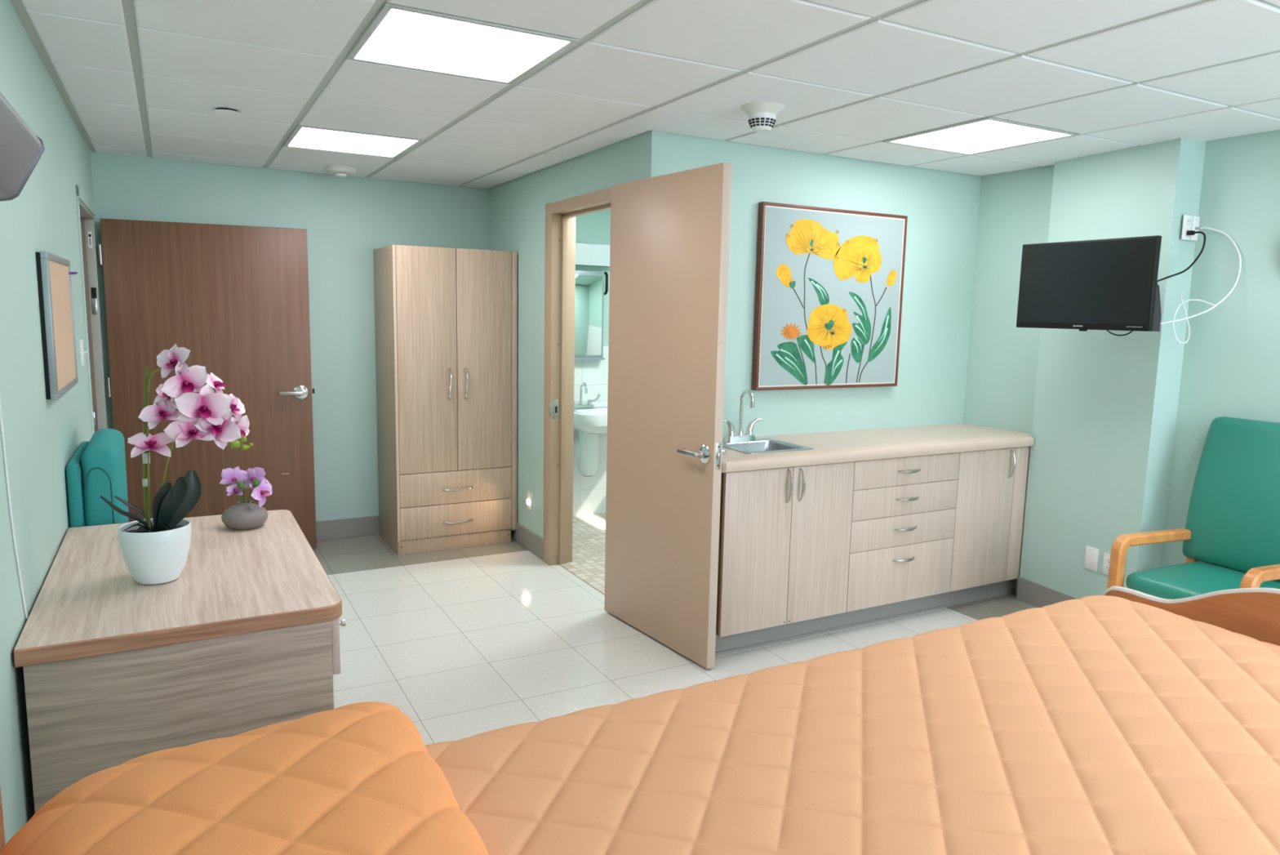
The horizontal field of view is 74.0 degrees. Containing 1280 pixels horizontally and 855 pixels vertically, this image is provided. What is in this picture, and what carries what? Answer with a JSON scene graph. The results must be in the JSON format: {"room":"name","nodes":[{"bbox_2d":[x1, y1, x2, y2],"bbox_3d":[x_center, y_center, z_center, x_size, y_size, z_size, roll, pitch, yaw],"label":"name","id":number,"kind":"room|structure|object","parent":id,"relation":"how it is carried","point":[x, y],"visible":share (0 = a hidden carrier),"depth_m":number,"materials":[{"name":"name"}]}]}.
{"room":"hospital room","nodes":[
{"label":"hospital room","id":0,"kind":"room"},
{"bbox_2d":[0,0,108,844],"bbox_3d":[-1.386,0.055,1.679,0.120,2.478,7.670,-3,9,-29],"label":"wall","id":1,"kind":"structure","parent":0,"point":[42,435],"depth_m":2.39,"materials":[{"name":"green paint"}]},
{"bbox_2d":[0,400,27,622],"bbox_3d":[-1.490,0.212,2.019,0.005,1.471,0.285,-3,9,-29],"label":"lamp cord","id":2,"kind":"object","parent":1,"relation":"attached to","point":[1,415],"visible":0.52,"depth_m":1.99,"materials":[{"name":"white plastic"}]},
{"bbox_2d":[0,91,44,201],"bbox_3d":[-1.150,-0.527,1.434,0.111,0.169,1.256,-3,9,-29],"label":"wall lamp","id":3,"kind":"object","parent":1,"relation":"attached to","point":[21,149],"visible":1,"depth_m":1.80,"materials":[{"name":"grey plastic"}]},
{"bbox_2d":[35,250,78,400],"bbox_3d":[-2.000,-0.356,2.923,0.029,0.460,0.685,-3,9,-29],"label":"corkboard","id":4,"kind":"object","parent":1,"relation":"attached to","point":[54,279],"visible":1,"depth_m":2.77,"materials":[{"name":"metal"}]},
{"bbox_2d":[68,271,77,274],"bbox_3d":[-2.136,-0.581,3.197,0.010,0.011,0.032,6,9,29],"label":"pin","id":5,"kind":"object","parent":4,"relation":"attached to","point":[69,273],"visible":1,"depth_m":3.19,"materials":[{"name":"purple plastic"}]},
{"bbox_2d":[78,339,87,366],"bbox_3d":[-2.426,-0.324,3.703,0.026,0.115,0.070,-3,9,-29],"label":"light switch","id":6,"kind":"object","parent":1,"relation":"attached to","point":[82,352],"visible":1,"depth_m":3.67,"materials":[{"name":"white plastic"}]},
{"bbox_2d":[75,184,107,435],"bbox_3d":[-2.901,-0.147,4.435,0.147,2.070,1.040,-3,9,-29],"label":"trim","id":7,"kind":"structure","parent":1,"relation":"attached to","point":[85,216],"depth_m":4.78,"materials":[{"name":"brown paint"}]},
{"bbox_2d":[98,217,316,547],"bbox_3d":[-2.546,-0.201,5.091,1.112,1.996,0.102,-2,8,-22],"label":"door","id":8,"kind":"structure","parent":1,"relation":"in","point":[236,297],"depth_m":5.08,"materials":[{"name":"brown wood"}]},
{"bbox_2d":[90,151,488,520],"bbox_3d":[-2.121,-0.487,5.542,2.575,2.478,0.120,-3,9,-29],"label":"wall","id":9,"kind":"structure","parent":0,"point":[347,218],"depth_m":5.52,"materials":[{"name":"green paint"}]},
{"bbox_2d":[315,515,379,540],"bbox_3d":[-2.116,0.685,5.642,2.330,0.130,0.012,-3,9,-29],"label":"baseboard","id":10,"kind":"structure","parent":9,"relation":"attached to","point":[361,526],"depth_m":5.71,"materials":[{"name":"grey plastic"}]},
{"bbox_2d":[488,129,675,538],"bbox_3d":[-0.466,-0.388,5.078,0.125,2.478,2.300,-3,9,-29],"label":"wall","id":11,"kind":"structure","parent":0,"point":[517,206],"depth_m":5.27,"materials":[{"name":"green paint"}]},
{"bbox_2d":[511,522,542,559],"bbox_3d":[-0.843,0.700,5.732,0.012,0.130,1.058,-3,9,-29],"label":"baseboard","id":12,"kind":"structure","parent":11,"relation":"attached to","point":[522,535],"depth_m":5.50,"materials":[{"name":"grey plastic"}]},
{"bbox_2d":[526,490,532,511],"bbox_3d":[-0.715,0.474,5.468,0.020,0.117,0.075,-3,9,-29],"label":"night light","id":13,"kind":"object","parent":11,"relation":"attached to","point":[529,500],"visible":1,"depth_m":5.46,"materials":[{"name":"white plastic"}]},
{"bbox_2d":[542,186,611,565],"bbox_3d":[-0.268,-0.177,4.723,0.157,2.164,1.024,-3,9,-29],"label":"trim","id":14,"kind":"structure","parent":11,"relation":"attached to","point":[561,215],"depth_m":5.05,"materials":[{"name":"beige paint"}]},
{"bbox_2d":[604,162,732,668],"bbox_3d":[0.093,-0.061,3.923,0.168,2.140,0.880,-4,9,-34],"label":"door","id":15,"kind":"structure","parent":11,"relation":"in","point":[670,233],"depth_m":3.83,"materials":[{"name":"beige paint"}]},
{"bbox_2d":[575,208,610,346],"bbox_3d":[-0.032,-0.582,6.568,2.080,2.478,0.080,-3,9,-29],"label":"wall","id":16,"kind":"structure","parent":0,"point":[595,227],"depth_m":6.25,"materials":[{"name":"green paint"}]},
{"bbox_2d":[574,270,604,359],"bbox_3d":[-0.485,-0.815,6.178,0.483,0.645,0.077,-3,9,-29],"label":"mirror","id":17,"kind":"object","parent":16,"relation":"attached to","point":[589,285],"visible":0.44,"depth_m":6.21,"materials":[{"name":"mirror"}]},
{"bbox_2d":[573,400,607,476],"bbox_3d":[-0.270,0.104,6.193,0.545,0.540,0.493,-3,9,-29],"label":"basin","id":18,"kind":"object","parent":16,"relation":"attached to","point":[590,422],"visible":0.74,"depth_m":6.20,"materials":[{"name":"white ceramic"}]},
{"bbox_2d":[573,382,600,408],"bbox_3d":[-0.416,-0.236,6.208,0.267,0.190,0.125,-3,9,-29],"label":"faucet","id":19,"kind":"object","parent":18,"relation":"on","point":[589,404],"visible":0.76,"depth_m":6.24,"materials":[{"name":"silver metal"}]},
{"bbox_2d":[573,346,608,515],"bbox_3d":[0.479,0.146,5.702,2.080,1.290,2.100,-3,9,-29],"label":"wall tile","id":20,"kind":"object","parent":16,"relation":"attached to","point":[589,493],"depth_m":6.42,"materials":[{"name":"white tile"}]},
{"bbox_2d":[575,242,609,266],"bbox_3d":[0.027,-1.277,6.394,2.080,0.155,0.100,-3,9,-29],"label":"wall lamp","id":21,"kind":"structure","parent":16,"relation":"attached to","point":[586,254],"depth_m":6.14,"materials":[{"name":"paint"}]},
{"bbox_2d":[604,271,608,294],"bbox_3d":[-0.254,-1.067,6.287,0.020,0.175,0.070,-2,8,-24],"label":"hook","id":22,"kind":"object","parent":16,"relation":"attached to","point":[605,273],"visible":0.93,"depth_m":6.26,"materials":[{"name":"black metal"}]},
{"bbox_2d":[10,0,1279,188],"bbox_3d":[0.681,-1.248,2.629,4.775,0.147,7.670,-3,9,-29],"label":"ceiling","id":23,"kind":"structure","parent":0,"point":[144,78],"depth_m":3.00,"materials":[{"name":"tile"}]},
{"bbox_2d":[213,107,240,115],"bbox_3d":[-1.774,-1.357,3.646,0.107,0.013,0.107,-3,9,-29],"label":"sprinkler cover","id":24,"kind":"object","parent":23,"relation":"attached to","point":[224,111],"visible":1,"depth_m":3.63,"materials":[{"name":"metal"}]},
{"bbox_2d":[216,107,237,111],"bbox_3d":[-1.774,-1.359,3.646,0.084,0.010,0.084,-3,9,-29],"label":"cup","id":25,"kind":"object","parent":24,"relation":"on","point":[218,109],"depth_m":3.61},
{"bbox_2d":[324,164,357,177],"bbox_3d":[-1.801,-1.537,5.114,0.190,0.054,0.190,-3,9,-29],"label":"smoke detector","id":26,"kind":"object","parent":23,"relation":"attached to","point":[340,171],"visible":1,"depth_m":5.06,"materials":[{"name":"white plastic"}]},
{"bbox_2d":[283,124,423,158],"bbox_3d":[-1.475,-1.455,4.340,0.586,0.008,0.605,-3,9,-29],"label":"recessed light","id":27,"kind":"object","parent":23,"relation":"in","point":[308,137],"visible":1,"depth_m":4.32,"materials":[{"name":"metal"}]},
{"bbox_2d":[346,2,579,84],"bbox_3d":[-0.587,-1.217,2.735,0.586,0.008,0.605,-3,9,-29],"label":"recessed light","id":28,"kind":"object","parent":23,"relation":"in","point":[400,36],"visible":1,"depth_m":2.69,"materials":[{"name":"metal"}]},
{"bbox_2d":[739,101,785,132],"bbox_3d":[0.489,-1.237,3.400,0.180,0.095,0.180,-3,9,-29],"label":"smoke detector","id":29,"kind":"object","parent":23,"relation":"attached to","point":[762,115],"visible":1,"depth_m":3.35,"materials":[{"name":"white plastic"}]},
{"bbox_2d":[883,116,1079,155],"bbox_3d":[1.553,-1.331,3.901,0.586,0.008,0.605,-3,9,-29],"label":"recessed light","id":30,"kind":"object","parent":23,"relation":"in","point":[987,134],"visible":1,"depth_m":3.87,"materials":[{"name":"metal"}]},
{"bbox_2d":[311,512,1035,745],"bbox_3d":[0.299,1.248,2.787,5.585,0.126,7.730,-3,9,-29],"label":"floor","id":31,"kind":"structure","parent":0,"point":[466,642],"depth_m":4.05,"materials":[{"name":"tile"}]},
{"bbox_2d":[65,428,128,527],"bbox_3d":[-1.895,0.525,3.430,0.612,1.052,0.572,-3,9,-29],"label":"armchair","id":32,"kind":"object","parent":31,"relation":"on","point":[97,468],"visible":0.3,"depth_m":3.05,"materials":[{"name":"teal leather"}]},
{"bbox_2d":[13,509,345,813],"bbox_3d":[-1.395,0.787,2.670,0.730,0.760,1.205,-3,9,-29],"label":"dresser","id":33,"kind":"object","parent":31,"relation":"on","point":[118,669],"visible":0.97,"depth_m":2.17,"materials":[{"name":"laminate"}]},
{"bbox_2d":[99,343,253,584],"bbox_3d":[-1.305,0.101,2.404,0.372,0.673,0.181,-1,8,-16],"label":"potted orchid","id":34,"kind":"object","parent":33,"relation":"on","point":[155,550],"visible":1,"depth_m":2.37,"materials":[{"name":"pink plant"}]},
{"bbox_2d":[219,466,271,529],"bbox_3d":[-1.397,0.244,3.014,0.170,0.221,0.152,-3,9,-29],"label":"potted orchid","id":35,"kind":"object","parent":33,"relation":"on","point":[244,515],"visible":1,"depth_m":2.98,"materials":[{"name":"purple plant"}]},
{"bbox_2d":[373,244,517,555],"bbox_3d":[-1.277,-0.195,5.611,0.788,1.917,0.585,-3,9,-29],"label":"wardrobe","id":36,"kind":"object","parent":31,"relation":"on","point":[446,317],"visible":1,"depth_m":5.38,"materials":[{"name":"laminate"}]},
{"bbox_2d":[0,586,1279,851],"bbox_3d":[0.434,0.831,1.434,2.625,1.082,1.158,-3,9,-29],"label":"bed","id":37,"kind":"object","parent":31,"relation":"on","point":[1252,612],"visible":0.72,"depth_m":2.14,"materials":[{"name":"brown wood"}]},
{"bbox_2d":[425,595,1279,854],"bbox_3d":[0.435,0.761,1.425,2.550,0.393,0.976,-3,9,-29],"label":"quilt","id":38,"kind":"object","parent":37,"relation":"on","point":[1093,724],"visible":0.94,"depth_m":1.46,"materials":[{"name":"orange fabric"}]},
{"bbox_2d":[0,701,488,854],"bbox_3d":[-0.429,0.537,0.925,0.553,0.146,0.941,-3,9,-29],"label":"pillow","id":39,"kind":"object","parent":38,"relation":"on","point":[361,778],"visible":1,"depth_m":1.04,"materials":[{"name":"orange fabric"}]},
{"bbox_2d":[715,461,854,636],"bbox_3d":[0.578,0.521,4.126,0.740,0.746,0.548,-3,9,-29],"label":"base cabinet","id":40,"kind":"object","parent":31,"relation":"on","point":[784,533],"visible":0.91,"depth_m":3.90,"materials":[{"name":"laminate"}]},
{"bbox_2d":[715,578,1014,655],"bbox_3d":[1.232,0.932,4.366,2.081,0.125,0.024,-3,9,-29],"label":"toe kick","id":41,"kind":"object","parent":40,"relation":"attached to","point":[742,641],"depth_m":4.29,"materials":[{"name":"grey plastic"}]},
{"bbox_2d":[721,422,1034,472],"bbox_3d":[1.159,0.086,4.396,2.129,0.054,0.565,-3,9,-29],"label":"countertop","id":42,"kind":"structure","parent":40,"relation":"on","point":[858,445],"depth_m":4.29,"materials":[{"name":"beige laminate"}]},
{"bbox_2d":[723,389,762,442],"bbox_3d":[0.515,-0.057,4.152,0.236,0.258,0.126,-3,9,-29],"label":"kitchen faucet","id":43,"kind":"object","parent":42,"relation":"on","point":[748,435],"visible":0.98,"depth_m":4.17,"materials":[{"name":"silver metal"}]},
{"bbox_2d":[722,437,813,453],"bbox_3d":[0.573,0.161,4.099,0.380,0.157,0.372,-3,9,-29],"label":"sink basin","id":44,"kind":"object","parent":42,"relation":"in","point":[762,445],"visible":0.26,"depth_m":4.17,"materials":[{"name":"metal"}]},
{"bbox_2d":[846,452,959,612],"bbox_3d":[1.220,0.487,4.475,0.717,0.746,0.548,-3,9,-29],"label":"drawers","id":45,"kind":"object","parent":31,"relation":"on","point":[903,513],"visible":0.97,"depth_m":4.26,"materials":[{"name":"laminate"}]},
{"bbox_2d":[949,447,1016,591],"bbox_3d":[1.728,0.460,4.752,0.435,0.746,0.548,-3,9,-29],"label":"base cabinet","id":46,"kind":"object","parent":31,"relation":"on","point":[985,479],"visible":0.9,"depth_m":4.54,"materials":[{"name":"laminate"}]},
{"bbox_2d":[1005,446,1030,580],"bbox_3d":[2.108,0.474,4.704,0.178,0.746,0.018,-3,9,-29],"label":"cabinet filler","id":47,"kind":"object","parent":46,"relation":"attached to","point":[1020,473],"visible":0.46,"depth_m":4.68,"materials":[{"name":"laminate"}]},
{"bbox_2d":[1106,416,1279,599],"bbox_3d":[2.452,0.557,3.562,0.646,1.137,0.576,-3,9,-26],"label":"chair","id":48,"kind":"object","parent":31,"relation":"on","point":[1233,520],"visible":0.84,"depth_m":3.65,"materials":[{"name":"teal leather"}]},
{"bbox_2d":[674,133,981,438],"bbox_3d":[1.077,-0.302,4.688,2.200,2.478,0.120,-3,9,-29],"label":"wall","id":49,"kind":"structure","parent":0,"point":[941,207],"depth_m":4.66,"materials":[{"name":"green paint"}]},
{"bbox_2d":[751,201,907,390],"bbox_3d":[1.021,-0.677,4.505,0.982,0.937,0.038,-3,9,-29],"label":"framed painting","id":50,"kind":"object","parent":49,"relation":"attached to","point":[829,282],"visible":1,"depth_m":4.46,"materials":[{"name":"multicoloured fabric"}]},
{"bbox_2d":[1019,137,1206,598],"bbox_3d":[2.313,-0.182,4.294,0.180,2.398,0.700,-3,9,-29],"label":"wall pillar","id":51,"kind":"structure","parent":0,"point":[1105,407],"depth_m":4.17,"materials":[{"name":"green paint"}]},
{"bbox_2d":[1016,576,1078,607],"bbox_3d":[2.283,0.943,4.432,0.180,0.130,0.722,-3,9,-29],"label":"baseboard","id":52,"kind":"structure","parent":51,"relation":"attached to","point":[1035,594],"depth_m":4.62,"materials":[{"name":"grey plastic"}]},
{"bbox_2d":[1084,545,1099,571],"bbox_3d":[2.285,0.664,4.295,0.007,0.116,0.075,-2,8,-21],"label":"blank plate","id":53,"kind":"object","parent":51,"relation":"attached to","point":[1091,557],"visible":1,"depth_m":4.29,"materials":[{"name":"white plastic"}]},
{"bbox_2d":[1102,552,1125,574],"bbox_3d":[2.331,0.682,4.177,0.010,0.106,0.118,-2,8,-22],"label":"wall outlet","id":54,"kind":"object","parent":51,"relation":"attached to","point":[1106,556],"visible":0.33,"depth_m":4.21,"materials":[{"name":"white plastic"}]},
{"bbox_2d":[1181,214,1192,239],"bbox_3d":[2.498,-0.912,3.874,0.066,0.110,0.010,-3,9,-29],"label":"wall outlet","id":55,"kind":"object","parent":51,"relation":"attached to","point":[1187,220],"visible":1,"depth_m":3.87,"materials":[{"name":"white plastic"}]},
{"bbox_2d":[1157,230,1205,281],"bbox_3d":[2.380,-0.752,3.798,0.329,0.272,0.077,-2,8,-23],"label":"power cord","id":56,"kind":"object","parent":55,"relation":"attached to","point":[1188,232],"visible":0.83,"depth_m":3.82,"materials":[{"name":"black plastic"}]},
{"bbox_2d":[1186,217,1191,225],"bbox_3d":[2.498,-0.937,3.870,0.033,0.033,0.009,-3,9,-29],"label":"socket","id":57,"kind":"object","parent":55,"relation":"attached to","point":[1188,220],"depth_m":3.87,"materials":[{"name":"white plastic"}]},
{"bbox_2d":[1190,215,1199,240],"bbox_3d":[2.558,-0.914,3.898,0.056,0.110,0.026,-3,9,-29],"label":"outlet","id":58,"kind":"object","parent":51,"relation":"attached to","point":[1196,220],"visible":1,"depth_m":3.90,"materials":[{"name":"white plastic"}]},
{"bbox_2d":[1160,226,1241,343],"bbox_3d":[2.439,-0.647,3.842,0.445,0.529,0.160,1,8,-1],"label":"coaxial cable","id":59,"kind":"object","parent":58,"relation":"attached to","point":[1208,228],"visible":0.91,"depth_m":3.81,"materials":[{"name":"white plastic"}]},
{"bbox_3d":[2.199,-0.698,4.051,0.255,0.240,0.200,-3,9,-29],"label":"television mount","id":60,"kind":"object","parent":51,"relation":"attached to","visible":0},
{"bbox_2d":[1016,235,1161,331],"bbox_3d":[2.074,-0.655,3.936,0.077,0.414,0.676,-3,9,-29],"label":"television","id":61,"kind":"object","parent":60,"relation":"attached to","point":[1108,283],"visible":1,"depth_m":3.88,"materials":[{"name":"black plastic"}]},
{"bbox_2d":[1106,329,1133,335],"bbox_3d":[2.179,-0.444,3.853,0.014,0.057,0.175,-3,9,-27],"label":"cable loop","id":62,"kind":"object","parent":61,"relation":"hanging from","point":[1108,331],"visible":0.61,"depth_m":3.85,"materials":[{"name":"black plastic"}]},
{"bbox_2d":[963,129,1279,592],"bbox_3d":[3.278,-0.006,2.855,0.120,2.478,5.250,-3,9,-29],"label":"wall","id":63,"kind":"structure","parent":0,"point":[1231,362],"depth_m":3.93,"materials":[{"name":"green paint"}]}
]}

